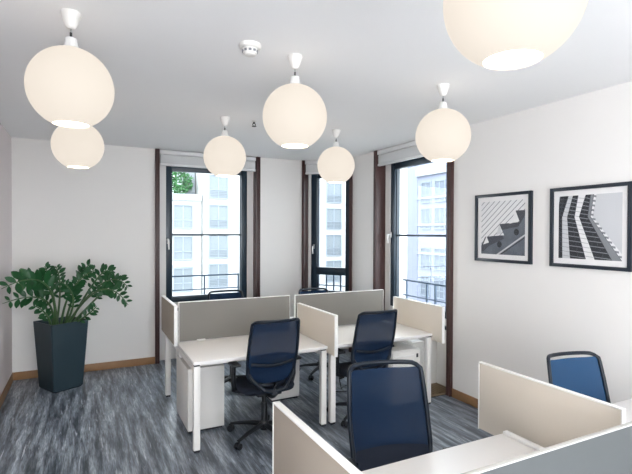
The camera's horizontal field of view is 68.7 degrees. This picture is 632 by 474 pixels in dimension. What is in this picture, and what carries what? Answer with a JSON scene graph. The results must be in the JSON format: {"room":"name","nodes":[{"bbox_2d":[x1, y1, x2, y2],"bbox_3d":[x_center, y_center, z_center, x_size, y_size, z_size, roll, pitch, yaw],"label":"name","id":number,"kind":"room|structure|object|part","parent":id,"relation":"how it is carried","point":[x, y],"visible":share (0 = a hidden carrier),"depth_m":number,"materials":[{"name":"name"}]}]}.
{"room":"open-plan office","nodes":[
{"label":"open-plan office","id":0,"kind":"room"},
{"bbox_2d":[0,123,11,395],"bbox_3d":[-1.733,0.307,1.388,0.350,2.846,9.430,0,1,-27],"label":"wall","id":1,"kind":"structure","parent":0,"point":[5,138],"depth_m":4.97,"materials":[{"name":"paint"}]},
{"bbox_2d":[0,373,13,407],"bbox_3d":[-1.571,1.683,1.477,0.016,0.092,8.814,0,1,-27],"label":"baseboard","id":2,"kind":"structure","parent":1,"relation":"attached to","point":[11,379],"depth_m":4.92,"materials":[{"name":"brown wood"}]},
{"bbox_2d":[12,137,301,372],"bbox_3d":[-1.974,0.255,6.432,3.750,2.846,0.400,0,1,-27],"label":"wall","id":3,"kind":"structure","parent":0,"point":[104,212],"depth_m":5.90,"materials":[{"name":"paint"}]},
{"bbox_2d":[13,357,154,379],"bbox_3d":[-1.890,1.634,6.258,3.740,0.092,0.016,0,1,-27],"label":"baseboard","id":4,"kind":"structure","parent":3,"relation":"attached to","point":[149,360],"depth_m":5.86,"materials":[{"name":"brown wood"}]},
{"bbox_2d":[155,149,159,363],"bbox_3d":[-2.128,0.256,6.175,0.055,2.842,0.160,0,1,-27],"label":"trim","id":5,"kind":"structure","parent":3,"relation":"attached to","point":[157,151],"depth_m":6.11,"materials":[{"name":"brown paint"}]},
{"bbox_2d":[172,273,238,293],"bbox_3d":[-1.635,0.722,6.770,1.148,0.347,0.024,0,1,-27],"label":"balcony railing","id":6,"kind":"object","parent":3,"relation":"attached to","point":[237,274],"visible":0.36,"depth_m":6.78,"materials":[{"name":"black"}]},
{"bbox_3d":[-1.635,0.761,6.771,1.147,0.018,0.018,0,1,-27],"label":"rail","id":7,"kind":"part","parent":6,"relation":"part of","materials":[{"name":"blue"}]},
{"bbox_3d":[-1.634,0.561,6.769,1.147,0.024,0.024,0,1,-27],"label":"rail","id":8,"kind":"part","parent":6,"relation":"part of","materials":[{"name":"blue"}]},
{"bbox_3d":[-1.179,0.728,7.000,0.020,0.335,0.020,0,1,-27],"label":"post","id":9,"kind":"part","parent":6,"relation":"part of","materials":[{"name":"blue"}]},
{"bbox_2d":[166,166,246,301],"bbox_3d":[-1.535,-0.004,6.569,1.271,2.035,0.143,0,1,-27],"label":"window","id":10,"kind":"structure","parent":3,"relation":"in","point":[242,175],"depth_m":6.53,"materials":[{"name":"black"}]},
{"bbox_2d":[160,150,255,171],"bbox_3d":[-1.492,-1.056,6.470,1.338,0.206,0.107,0,1,-27],"label":"roller blind","id":11,"kind":"object","parent":3,"relation":"attached to","point":[167,157],"visible":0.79,"depth_m":6.29,"materials":[{"name":"white fabric"}]},
{"bbox_2d":[253,157,260,296],"bbox_3d":[-0.873,0.254,6.806,0.055,2.842,0.160,0,1,-27],"label":"trim","id":12,"kind":"structure","parent":3,"relation":"attached to","point":[256,175],"depth_m":6.74,"materials":[{"name":"brown paint"}]},
{"bbox_2d":[302,160,308,290],"bbox_3d":[-0.169,0.254,7.121,0.037,2.842,0.160,0,1,24],"label":"trim","id":13,"kind":"structure","parent":3,"relation":"attached to","point":[304,176],"depth_m":7.06,"materials":[{"name":"brown paint"}]},
{"bbox_2d":[0,348,493,473],"bbox_3d":[0.323,1.849,2.703,5.400,0.250,9.900,0,1,-27],"label":"floor","id":14,"kind":"structure","parent":0,"point":[119,420],"depth_m":4.15,"materials":[{"name":"grey carpet"}]},
{"bbox_2d":[0,259,132,392],"bbox_3d":[-2.778,0.967,5.106,1.330,1.443,0.727,0,1,-44],"label":"potted plant","id":15,"kind":"object","parent":14,"relation":"on","point":[60,342],"visible":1,"depth_m":5.07,"materials":[{"name":"green plant"}]},
{"bbox_3d":[-2.864,1.312,5.197,0.412,0.750,0.412,1,1,34],"label":"planter","id":16,"kind":"part","parent":15,"relation":"part of","materials":[{"name":"stone"}]},
{"bbox_2d":[177,355,223,432],"bbox_3d":[-1.090,1.420,4.311,0.322,0.565,0.572,0,1,-27],"label":"pedestal","id":17,"kind":"object","parent":14,"relation":"on","point":[211,376],"visible":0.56,"depth_m":4.08,"materials":[{"name":"white paint"}]},
{"bbox_2d":[165,335,248,396],"bbox_3d":[-0.923,1.335,4.883,1.190,0.725,0.715,0,1,-27],"label":"desk","id":18,"kind":"object","parent":14,"relation":"on","point":[168,342],"visible":0.1,"depth_m":4.89,"materials":[{"name":"white laminate"}]},
{"bbox_3d":[-1.574,1.343,4.915,0.052,0.667,0.050,0,1,-27],"label":"leg","id":19,"kind":"part","parent":18,"relation":"part of","materials":[{"name":"white metal"}]},
{"bbox_3d":[-1.416,1.048,4.600,0.036,0.100,0.648,0,1,-27],"label":"rail","id":20,"kind":"part","parent":18,"relation":"part of","materials":[{"name":"white metal"}]},
{"bbox_2d":[208,290,245,382],"bbox_3d":[-0.939,1.165,5.245,0.652,1.057,0.683,0,1,-27],"label":"chair","id":21,"kind":"object","parent":14,"relation":"on","point":[238,293],"visible":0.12,"depth_m":5.47,"materials":[{"name":"black plastic"}]},
{"bbox_3d":[-1.062,0.919,5.454,0.451,0.571,0.194,0,1,-27],"label":"frame","id":22,"kind":"part","parent":21,"relation":"part of","materials":[{"name":"blue plastic"}]},
{"bbox_2d":[177,334,327,452],"bbox_3d":[-0.588,1.343,4.217,1.190,0.725,0.715,0,1,-27],"label":"desk","id":23,"kind":"object","parent":14,"relation":"on","point":[196,354],"visible":0.77,"depth_m":4.06,"materials":[{"name":"white laminate"}]},
{"bbox_2d":[161,295,177,345],"bbox_3d":[-1.464,0.813,4.596,0.031,0.370,0.790,0,1,-27],"label":"screen","id":24,"kind":"object","parent":23,"relation":"attached to","point":[169,310],"visible":1,"depth_m":4.47,"materials":[{"name":"beige fabric"}]},
{"bbox_3d":[-1.107,1.056,3.985,0.036,0.100,0.648,0,1,-27],"label":"rail","id":25,"kind":"part","parent":23,"relation":"part of","materials":[{"name":"white metal"}]},
{"bbox_3d":[-0.951,1.358,3.676,0.052,0.667,0.050,0,1,-27],"label":"leg","id":26,"kind":"part","parent":23,"relation":"part of","materials":[{"name":"white metal"}]},
{"bbox_2d":[178,295,289,341],"bbox_3d":[-0.773,0.790,4.535,1.120,0.372,0.060,0,1,-27],"label":"screen","id":27,"kind":"object","parent":23,"relation":"attached to","point":[203,320],"visible":0.77,"depth_m":4.47,"materials":[{"name":"grey fabric"}]},
{"bbox_3d":[-0.605,1.045,4.250,1.090,0.080,0.595,0,1,-27],"label":"cross rail","id":28,"kind":"part","parent":23,"relation":"part of","materials":[{"name":"white"}]},
{"bbox_2d":[297,303,337,356],"bbox_3d":[-0.001,0.867,4.415,0.033,0.368,0.800,0,1,-27],"label":"screen","id":29,"kind":"object","parent":23,"relation":"attached to","point":[319,325],"visible":0.81,"depth_m":4.30,"materials":[{"name":"beige fabric"}]},
{"bbox_3d":[0.062,1.357,4.186,0.052,0.667,0.050,0,1,-27],"label":"leg","id":30,"kind":"part","parent":23,"relation":"part of","materials":[{"name":"white metal"}]},
{"bbox_2d":[227,317,300,450],"bbox_3d":[-0.423,1.179,3.964,0.652,1.057,0.670,0,1,-27],"label":"chair","id":31,"kind":"object","parent":14,"relation":"on","point":[272,349],"visible":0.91,"depth_m":3.77,"materials":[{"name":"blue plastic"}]},
{"bbox_3d":[-0.624,1.192,3.889,0.194,0.258,0.058,0,1,-27],"label":"armrest","id":32,"kind":"part","parent":31,"relation":"part of","materials":[{"name":"black plastic"}]},
{"bbox_3d":[-0.608,1.616,4.023,0.298,0.069,0.050,0,1,16],"label":"leg","id":33,"kind":"part","parent":31,"relation":"part of","materials":[{"name":"black plastic"}]},
{"bbox_3d":[-0.541,1.618,3.837,0.050,0.069,0.298,1,1,34],"label":"leg","id":34,"kind":"part","parent":31,"relation":"part of","materials":[{"name":"black plastic"}]},
{"bbox_3d":[-0.459,1.272,3.999,0.490,0.077,0.470,0,1,-27],"label":"seat","id":35,"kind":"part","parent":31,"relation":"part of","materials":[{"name":"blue fabric"}]},
{"bbox_3d":[-0.344,1.619,3.842,0.050,0.069,0.298,0,1,-38],"label":"leg","id":36,"kind":"part","parent":31,"relation":"part of","materials":[{"name":"black plastic"}]},
{"bbox_3d":[-0.330,0.939,3.742,0.451,0.571,0.194,0,1,-27],"label":"frame","id":37,"kind":"part","parent":31,"relation":"part of","materials":[{"name":"blue plastic"}]},
{"bbox_2d":[266,354,298,401],"bbox_3d":[-0.433,1.415,5.045,0.315,0.565,0.532,0,1,-27],"label":"pedestal","id":38,"kind":"object","parent":14,"relation":"on","point":[294,392],"visible":0.06,"depth_m":4.85,"materials":[{"name":"white paint"}]},
{"bbox_2d":[299,288,343,379],"bbox_3d":[0.098,1.181,5.766,0.652,1.022,0.683,0,1,-27],"label":"chair","id":39,"kind":"object","parent":14,"relation":"on","point":[325,290],"visible":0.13,"depth_m":5.92,"materials":[{"name":"black plastic"}]},
{"bbox_3d":[-0.080,1.600,5.782,0.298,0.069,0.049,0,1,9],"label":"leg","id":40,"kind":"part","parent":39,"relation":"part of","materials":[{"name":"black plastic"}]},
{"bbox_3d":[-0.025,0.953,5.975,0.451,0.571,0.194,0,1,-27],"label":"frame","id":41,"kind":"part","parent":39,"relation":"part of","materials":[{"name":"blue plastic"}]},
{"bbox_3d":[0.009,1.602,5.605,0.049,0.069,0.298,1,1,27],"label":"leg","id":42,"kind":"part","parent":39,"relation":"part of","materials":[{"name":"black plastic"}]},
{"bbox_2d":[326,309,397,427],"bbox_3d":[0.458,1.178,4.408,0.652,1.057,0.670,0,1,-27],"label":"chair","id":43,"kind":"object","parent":14,"relation":"on","point":[374,334],"visible":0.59,"depth_m":4.19,"materials":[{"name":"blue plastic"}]},
{"bbox_3d":[0.258,1.191,4.333,0.194,0.258,0.058,0,1,-27],"label":"armrest","id":44,"kind":"part","parent":43,"relation":"part of","materials":[{"name":"black plastic"}]},
{"bbox_3d":[0.274,1.615,4.466,0.298,0.069,0.050,0,1,16],"label":"leg","id":45,"kind":"part","parent":43,"relation":"part of","materials":[{"name":"black plastic"}]},
{"bbox_3d":[0.423,1.270,4.442,0.490,0.077,0.470,0,1,-27],"label":"seat","id":46,"kind":"part","parent":43,"relation":"part of","materials":[{"name":"blue fabric"}]},
{"bbox_3d":[0.552,0.938,4.185,0.451,0.571,0.194,0,1,-27],"label":"frame","id":47,"kind":"part","parent":43,"relation":"part of","materials":[{"name":"blue plastic"}]},
{"bbox_2d":[328,323,431,424],"bbox_3d":[0.501,1.341,4.765,1.172,0.725,0.715,0,1,-27],"label":"desk","id":48,"kind":"object","parent":14,"relation":"on","point":[345,333],"visible":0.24,"depth_m":4.64,"materials":[{"name":"white laminate"}]},
{"bbox_3d":[0.146,1.356,4.228,0.052,0.667,0.050,0,1,-27],"label":"leg","id":49,"kind":"part","parent":48,"relation":"part of","materials":[{"name":"white metal"}]},
{"bbox_2d":[294,289,383,325],"bbox_3d":[0.273,0.788,5.061,1.108,0.372,0.060,0,1,-27],"label":"screen","id":50,"kind":"object","parent":48,"relation":"attached to","point":[347,305],"visible":0.49,"depth_m":5.07,"materials":[{"name":"grey fabric"}]},
{"bbox_3d":[0.484,1.043,4.798,1.072,0.080,0.595,0,1,-27],"label":"cross rail","id":51,"kind":"part","parent":48,"relation":"part of","materials":[{"name":"white"}]},
{"bbox_2d":[393,296,444,343],"bbox_3d":[1.082,0.870,4.951,0.032,0.368,0.815,0,1,-27],"label":"screen","id":52,"kind":"object","parent":48,"relation":"attached to","point":[423,316],"visible":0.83,"depth_m":4.85,"materials":[{"name":"beige fabric"}]},
{"bbox_3d":[1.143,1.355,4.729,0.052,0.667,0.050,0,1,-27],"label":"leg","id":53,"kind":"part","parent":48,"relation":"part of","materials":[{"name":"white metal"}]},
{"bbox_2d":[346,359,449,470],"bbox_3d":[0.408,1.200,2.198,0.652,1.057,0.670,0,1,-13],"label":"chair","id":54,"kind":"object","parent":14,"relation":"on","point":[388,414],"visible":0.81,"depth_m":2.41,"materials":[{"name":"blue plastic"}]},
{"bbox_2d":[388,341,419,367],"bbox_3d":[0.805,1.421,4.881,0.350,0.565,0.512,0,1,-27],"label":"pedestal","id":55,"kind":"object","parent":14,"relation":"on","point":[401,350],"visible":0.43,"depth_m":4.69,"materials":[{"name":"white paint"}]},
{"bbox_3d":[0.912,1.220,4.668,0.342,0.129,0.016,0,1,-27],"label":"drawer","id":56,"kind":"part","parent":55,"relation":"part of","materials":[{"name":"white paint"}]},
{"bbox_3d":[0.911,1.385,4.670,0.342,0.194,0.016,0,1,-27],"label":"drawer","id":57,"kind":"part","parent":55,"relation":"part of","materials":[{"name":"white paint"}]},
{"bbox_2d":[400,339,436,383],"bbox_3d":[1.051,1.434,5.622,0.345,0.526,0.830,0,1,-27],"label":"pedestal","id":58,"kind":"object","parent":14,"relation":"on","point":[418,343],"visible":0.06,"depth_m":5.30,"materials":[{"name":"white"}]},
{"bbox_2d":[361,433,535,473],"bbox_3d":[0.619,1.372,1.800,1.170,0.725,0.720,0,1,-27],"label":"desk","id":59,"kind":"object","parent":14,"relation":"on","point":[473,455],"visible":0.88,"depth_m":2.10,"materials":[{"name":"white laminate"}]},
{"bbox_2d":[272,401,362,473],"bbox_3d":[0.004,0.898,1.643,0.032,0.370,0.793,0,1,-27],"label":"screen","id":60,"kind":"object","parent":59,"relation":"attached to","point":[296,448],"visible":1,"depth_m":1.75,"materials":[{"name":"beige fabric"}]},
{"bbox_2d":[462,421,631,473],"bbox_3d":[0.817,0.853,1.472,1.180,0.410,0.017,0,1,-27],"label":"screen","id":61,"kind":"object","parent":59,"relation":"attached to","point":[607,451],"visible":1,"depth_m":1.48,"materials":[{"name":"grey fabric"}]},
{"bbox_2d":[478,361,625,449],"bbox_3d":[1.084,0.902,2.218,0.118,0.380,0.870,0,1,-27],"label":"screen","id":62,"kind":"object","parent":59,"relation":"attached to","point":[537,414],"visible":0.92,"depth_m":2.29,"materials":[{"name":"beige fabric"}]},
{"bbox_2d":[546,351,610,402],"bbox_3d":[1.732,1.247,2.764,0.652,0.962,0.670,0,1,-16],"label":"chair","id":63,"kind":"object","parent":14,"relation":"on","point":[582,375],"visible":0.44,"depth_m":3.02,"materials":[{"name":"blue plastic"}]},
{"bbox_2d":[613,399,631,422],"bbox_3d":[1.756,1.370,2.371,1.175,0.725,0.720,0,1,-27],"label":"desk","id":64,"kind":"object","parent":14,"relation":"on","point":[627,404],"visible":0.02,"depth_m":2.74,"materials":[{"name":"white laminate"}]},
{"bbox_2d":[0,0,631,160],"bbox_3d":[0.334,-1.272,2.671,5.400,0.300,9.900,0,1,-27],"label":"ceiling","id":65,"kind":"structure","parent":0,"point":[175,67],"depth_m":3.04,"materials":[{"name":"paint"}]},
{"bbox_2d":[24,8,114,127],"bbox_3d":[-1.228,-0.844,2.318,0.400,0.561,0.400,0,1,-27],"label":"pendant lamp","id":66,"kind":"object","parent":65,"relation":"hanging from","point":[65,84],"visible":1,"depth_m":2.19,"materials":[{"name":"white glass"}]},
{"bbox_3d":[-1.229,-0.753,2.319,0.400,0.380,0.400,0,1,-27],"label":"lamp shade","id":67,"kind":"part","parent":66,"relation":"part of","materials":[{"name":"white glass"}]},
{"bbox_2d":[51,126,103,168],"bbox_3d":[-1.989,-0.862,3.865,0.400,0.561,0.400,0,1,-27],"label":"pendant lamp","id":68,"kind":"object","parent":65,"relation":"hanging from","point":[78,148],"visible":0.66,"depth_m":3.73,"materials":[{"name":"white glass"}]},
{"bbox_2d":[203,116,245,176],"bbox_3d":[-0.873,-0.864,4.427,0.400,0.561,0.400,0,1,-27],"label":"pendant lamp","id":69,"kind":"object","parent":65,"relation":"hanging from","point":[224,155],"visible":1,"depth_m":4.29,"materials":[{"name":"white glass"}]},
{"bbox_3d":[-0.873,-0.773,4.428,0.400,0.380,0.400,0,1,-27],"label":"lamp shade","id":70,"kind":"part","parent":69,"relation":"part of","materials":[{"name":"white glass"}]},
{"bbox_2d":[239,40,260,56],"bbox_3d":[-0.386,-1.091,2.703,0.132,0.067,0.132,0,1,-27],"label":"smoke detector","id":71,"kind":"object","parent":65,"relation":"attached to","point":[250,48],"visible":1,"depth_m":2.67,"materials":[{"name":"white plastic"}]},
{"bbox_2d":[263,53,326,148],"bbox_3d":[-0.131,-0.845,2.879,0.400,0.561,0.400,0,1,-27],"label":"pendant lamp","id":72,"kind":"object","parent":65,"relation":"hanging from","point":[294,113],"visible":1,"depth_m":2.74,"materials":[{"name":"white glass"}]},
{"bbox_3d":[-0.132,-0.755,2.880,0.400,0.380,0.400,0,1,-27],"label":"lamp shade","id":73,"kind":"part","parent":72,"relation":"part of","materials":[{"name":"white glass"}]},
{"bbox_2d":[317,129,354,182],"bbox_3d":[0.215,-0.865,4.957,0.400,0.561,0.400,0,1,-27],"label":"pendant lamp","id":74,"kind":"object","parent":65,"relation":"hanging from","point":[336,164],"visible":1,"depth_m":4.82,"materials":[{"name":"white glass"}]},
{"bbox_3d":[0.215,-0.775,4.958,0.400,0.380,0.400,0,1,-27],"label":"lamp shade","id":75,"kind":"part","parent":74,"relation":"part of","materials":[{"name":"white glass"}]},
{"bbox_2d":[415,83,470,161],"bbox_3d":[0.943,-0.847,3.432,0.400,0.561,0.400,0,1,-27],"label":"pendant lamp","id":76,"kind":"object","parent":65,"relation":"hanging from","point":[444,134],"visible":1,"depth_m":3.30,"materials":[{"name":"white glass"}]},
{"bbox_3d":[0.942,-0.756,3.433,0.400,0.380,0.400,0,1,-27],"label":"lamp shade","id":77,"kind":"part","parent":76,"relation":"part of","materials":[{"name":"white glass"}]},
{"bbox_2d":[443,0,587,69],"bbox_3d":[0.585,-0.817,1.372,0.400,0.583,0.400,0,1,-27],"label":"pendant lamp","id":78,"kind":"object","parent":65,"relation":"hanging from","point":[491,34],"visible":1,"depth_m":1.28,"materials":[{"name":"white glass"}]},
{"bbox_2d":[308,174,352,348],"bbox_3d":[0.245,0.256,7.114,0.817,2.846,0.400,0,1,24],"label":"wall","id":79,"kind":"structure","parent":0,"point":[309,176],"depth_m":7.17,"materials":[{"name":"paint"}]},
{"bbox_2d":[305,160,318,174],"bbox_3d":[0.182,-1.054,6.946,0.717,0.206,0.107,0,1,24],"label":"roller blind","id":80,"kind":"object","parent":79,"relation":"attached to","point":[311,166],"visible":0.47,"depth_m":7.00,"materials":[{"name":"white fabric"}]},
{"bbox_2d":[311,174,348,292],"bbox_3d":[0.224,-0.003,7.043,0.772,2.035,0.143,0,1,24],"label":"window","id":81,"kind":"structure","parent":79,"relation":"in","point":[316,270],"depth_m":7.14,"materials":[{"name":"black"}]},
{"bbox_2d":[319,275,344,290],"bbox_3d":[0.309,0.725,7.248,0.648,0.347,0.024,0,1,24],"label":"balcony railing","id":82,"kind":"object","parent":79,"relation":"attached to","point":[326,285],"visible":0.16,"depth_m":7.25,"materials":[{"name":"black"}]},
{"bbox_3d":[0.386,0.731,7.214,0.020,0.335,0.020,0,1,24],"label":"post","id":83,"kind":"part","parent":82,"relation":"part of","materials":[{"name":"grey metal"}]},
{"bbox_2d":[349,174,352,351],"bbox_3d":[0.531,0.259,6.813,0.039,2.842,0.160,0,1,24],"label":"trim","id":84,"kind":"structure","parent":79,"relation":"attached to","point":[351,177],"depth_m":6.74,"materials":[{"name":"brown paint"}]},
{"bbox_2d":[353,81,631,403],"bbox_3d":[2.559,0.304,3.193,0.400,2.846,8.200,0,1,-27],"label":"wall","id":85,"kind":"structure","parent":0,"point":[509,316],"depth_m":4.08,"materials":[{"name":"paint"}]},
{"bbox_2d":[373,150,385,309],"bbox_3d":[0.852,0.266,6.232,0.160,2.842,0.055,0,1,-27],"label":"trim","id":86,"kind":"structure","parent":85,"relation":"attached to","point":[379,185],"depth_m":6.20,"materials":[{"name":"brown paint"}]},
{"bbox_2d":[377,141,423,165],"bbox_3d":[1.165,-1.037,5.585,0.107,0.206,1.343,0,1,-27],"label":"roller blind","id":87,"kind":"object","parent":85,"relation":"attached to","point":[407,151],"visible":0.49,"depth_m":5.75,"materials":[{"name":"white fabric"}]},
{"bbox_2d":[387,157,446,329],"bbox_3d":[1.248,0.015,5.640,0.143,2.035,1.255,0,1,-27],"label":"window","id":88,"kind":"structure","parent":85,"relation":"in","point":[395,234],"depth_m":6.08,"materials":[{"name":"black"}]},
{"bbox_2d":[403,279,445,304],"bbox_3d":[1.439,0.744,5.744,0.024,0.347,1.131,0,1,-27],"label":"balcony railing","id":89,"kind":"object","parent":85,"relation":"attached to","point":[435,300],"visible":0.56,"depth_m":5.82,"materials":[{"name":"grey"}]},
{"bbox_3d":[1.213,0.745,6.193,0.020,0.335,0.020,0,1,-27],"label":"post","id":90,"kind":"part","parent":89,"relation":"part of","materials":[{"name":"grey metal"}]},
{"bbox_3d":[1.440,0.582,5.743,0.024,0.024,1.131,0,1,-27],"label":"rail","id":91,"kind":"part","parent":89,"relation":"part of","materials":[{"name":"grey metal"}]},
{"bbox_3d":[1.439,0.782,5.745,0.018,0.018,1.131,0,1,-27],"label":"rail","id":92,"kind":"part","parent":89,"relation":"part of","materials":[{"name":"grey metal"}]},
{"bbox_3d":[1.397,0.749,5.827,0.020,0.335,0.020,0,1,-27],"label":"post","id":93,"kind":"part","parent":89,"relation":"part of","materials":[{"name":"grey metal"}]},
{"bbox_3d":[1.469,0.751,5.684,0.020,0.335,0.020,0,1,-27],"label":"post","id":94,"kind":"part","parent":89,"relation":"part of","materials":[{"name":"grey metal"}]},
{"bbox_2d":[431,383,445,397],"bbox_3d":[1.302,1.691,5.113,0.355,0.023,0.304,0,1,-27],"label":"baseboard","id":95,"kind":"structure","parent":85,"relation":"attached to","point":[437,389],"depth_m":5.09,"materials":[{"name":"brown wood"}]},
{"bbox_2d":[446,161,453,396],"bbox_3d":[1.486,0.281,4.971,0.160,2.842,0.060,0,1,-27],"label":"trim","id":96,"kind":"structure","parent":85,"relation":"attached to","point":[450,165],"depth_m":4.92,"materials":[{"name":"brown paint"}]},
{"bbox_2d":[452,388,477,407],"bbox_3d":[2.370,1.681,3.109,0.016,0.092,8.190,0,1,-27],"label":"baseboard","id":97,"kind":"structure","parent":85,"relation":"attached to","point":[456,394],"depth_m":4.75,"materials":[{"name":"brown wood"}]},
{"bbox_2d":[474,190,532,264],"bbox_3d":[1.743,-0.086,4.333,0.031,0.648,0.648,0,1,-27],"label":"framed picture","id":98,"kind":"object","parent":85,"relation":"attached to","point":[503,221],"visible":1,"depth_m":4.29,"materials":[{"name":"black"}]},
{"bbox_2d":[481,199,524,255],"bbox_3d":[1.744,-0.086,4.334,0.001,0.504,0.504,0,1,-27],"label":"print","id":99,"kind":"object","parent":98,"relation":"attached to","point":[502,220],"depth_m":4.32,"materials":[{"name":"white paper"}]},
{"bbox_2d":[549,181,631,271],"bbox_3d":[2.116,-0.077,3.591,0.031,0.648,0.648,0,1,-27],"label":"framed picture","id":100,"kind":"object","parent":85,"relation":"attached to","point":[591,225],"visible":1,"depth_m":3.56,"materials":[{"name":"black"}]},
{"bbox_2d":[558,192,622,260],"bbox_3d":[2.117,-0.077,3.592,0.001,0.504,0.504,0,1,-27],"label":"print","id":101,"kind":"object","parent":100,"relation":"attached to","point":[590,224],"depth_m":3.58,"materials":[{"name":"white"}]},
{"label":"outside","id":102,"kind":"structure","parent":0,"visible":0},
{"bbox_3d":[-2.336,10.570,26.936,140.000,0.200,130.000,0,1,-27],"label":"street","id":103,"kind":"object","parent":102,"visible":0},
{"bbox_2d":[172,172,201,295],"bbox_3d":[-20.311,1.620,45.075,16.200,17.200,9.250,0,1,-27],"label":"apartment building","id":104,"kind":"structure","parent":103,"relation":"on","point":[186,208],"depth_m":44.13,"materials":[{"name":"grey"}]},
{"bbox_2d":[172,172,193,193],"bbox_3d":[-13.997,-5.399,45.683,3.885,3.778,2.353,0,1,-27],"label":"shrub","id":105,"kind":"object","parent":104,"relation":"on","point":[178,189],"visible":0.42,"depth_m":45.66,"materials":[{"name":"green plant"}]},
{"bbox_3d":[-12.663,4.059,44.030,1.650,2.100,0.030,0,1,-27],"label":"pane","id":106,"kind":"part","parent":104,"relation":"part of","materials":[{"name":"clear glass"}]},
{"bbox_3d":[-12.652,1.059,44.000,1.650,2.100,0.030,0,1,-27],"label":"pane","id":107,"kind":"part","parent":104,"relation":"part of","materials":[{"name":"clear glass"}]},
{"bbox_3d":[-12.641,-1.941,43.969,1.650,2.100,0.030,0,1,-27],"label":"pane","id":108,"kind":"part","parent":104,"relation":"part of","materials":[{"name":"clear glass"}]},
{"bbox_2d":[195,173,345,293],"bbox_3d":[-3.556,-1.799,53.039,20.700,24.000,9.200,0,1,-27],"label":"apartment building","id":109,"kind":"structure","parent":103,"relation":"on","point":[220,195],"depth_m":45.68,"materials":[{"name":"grey"}]},
{"bbox_3d":[-9.543,3.759,45.148,1.750,2.150,0.030,0,1,-27],"label":"pane","id":110,"kind":"part","parent":109,"relation":"part of","materials":[{"name":"clear glass"}]},
{"bbox_3d":[-9.532,0.909,45.119,1.750,2.150,0.030,0,1,-27],"label":"pane","id":111,"kind":"part","parent":109,"relation":"part of","materials":[{"name":"clear glass"}]},
{"bbox_3d":[-9.522,-1.991,45.090,1.750,2.150,0.030,0,1,-27],"label":"pane","id":112,"kind":"part","parent":109,"relation":"part of","materials":[{"name":"clear glass"}]},
{"bbox_3d":[-9.511,-4.891,45.060,1.750,2.150,0.030,0,1,-27],"label":"pane","id":113,"kind":"part","parent":109,"relation":"part of","materials":[{"name":"clear glass"}]},
{"bbox_3d":[1.938,3.743,50.920,1.750,2.150,0.030,0,1,-27],"label":"pane","id":114,"kind":"part","parent":109,"relation":"part of","materials":[{"name":"clear glass"}]},
{"bbox_3d":[1.948,0.893,50.891,1.750,2.150,0.030,0,1,-27],"label":"pane","id":115,"kind":"part","parent":109,"relation":"part of","materials":[{"name":"clear glass"}]},
{"bbox_3d":[1.959,-2.006,50.862,1.750,2.150,0.030,0,1,-27],"label":"pane","id":116,"kind":"part","parent":109,"relation":"part of","materials":[{"name":"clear glass"}]},
{"bbox_3d":[1.970,-4.906,50.833,1.750,2.150,0.030,0,1,-27],"label":"pane","id":117,"kind":"part","parent":109,"relation":"part of","materials":[{"name":"clear glass"}]},
{"bbox_2d":[407,162,445,305],"bbox_3d":[20.776,-0.573,39.542,9.350,22.000,40.000,0,1,-27],"label":"apartment building","id":118,"kind":"structure","parent":103,"relation":"on","point":[426,183],"depth_m":48.15,"materials":[{"name":"stone"}]},
{"bbox_3d":[11.482,5.104,48.370,0.030,2.000,1.350,0,1,-27],"label":"pane","id":119,"kind":"part","parent":118,"relation":"part of","materials":[{"name":"clear glass"}]},
{"bbox_3d":[11.493,2.204,48.340,0.030,2.000,1.350,0,1,-27],"label":"pane","id":120,"kind":"part","parent":118,"relation":"part of","materials":[{"name":"clear glass"}]},
{"bbox_3d":[11.508,-1.895,48.299,0.030,2.000,1.350,0,1,-27],"label":"pane","id":121,"kind":"part","parent":118,"relation":"part of","materials":[{"name":"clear glass"}]},
{"bbox_3d":[11.518,-4.645,48.271,0.030,2.000,1.350,0,1,-27],"label":"pane","id":122,"kind":"part","parent":118,"relation":"part of","materials":[{"name":"clear glass"}]},
{"bbox_3d":[18.260,-6.606,34.512,0.350,0.750,33.400,0,1,-27],"label":"cornice","id":123,"kind":"part","parent":118,"relation":"part of","materials":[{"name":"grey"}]},
{"bbox_3d":[12.425,5.127,46.494,0.030,2.000,1.350,0,1,-27],"label":"pane","id":124,"kind":"part","parent":118,"relation":"part of","materials":[{"name":"clear glass"}]},
{"bbox_3d":[12.436,2.227,46.464,0.030,2.000,1.350,0,1,-27],"label":"pane","id":125,"kind":"part","parent":118,"relation":"part of","materials":[{"name":"clear glass"}]},
{"bbox_3d":[12.451,-1.873,46.423,0.030,2.000,1.350,0,1,-27],"label":"pane","id":126,"kind":"part","parent":118,"relation":"part of","materials":[{"name":"clear glass"}]},
{"bbox_3d":[12.461,-4.623,46.395,0.030,2.000,1.350,0,1,-27],"label":"pane","id":127,"kind":"part","parent":118,"relation":"part of","materials":[{"name":"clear glass"}]}
]}

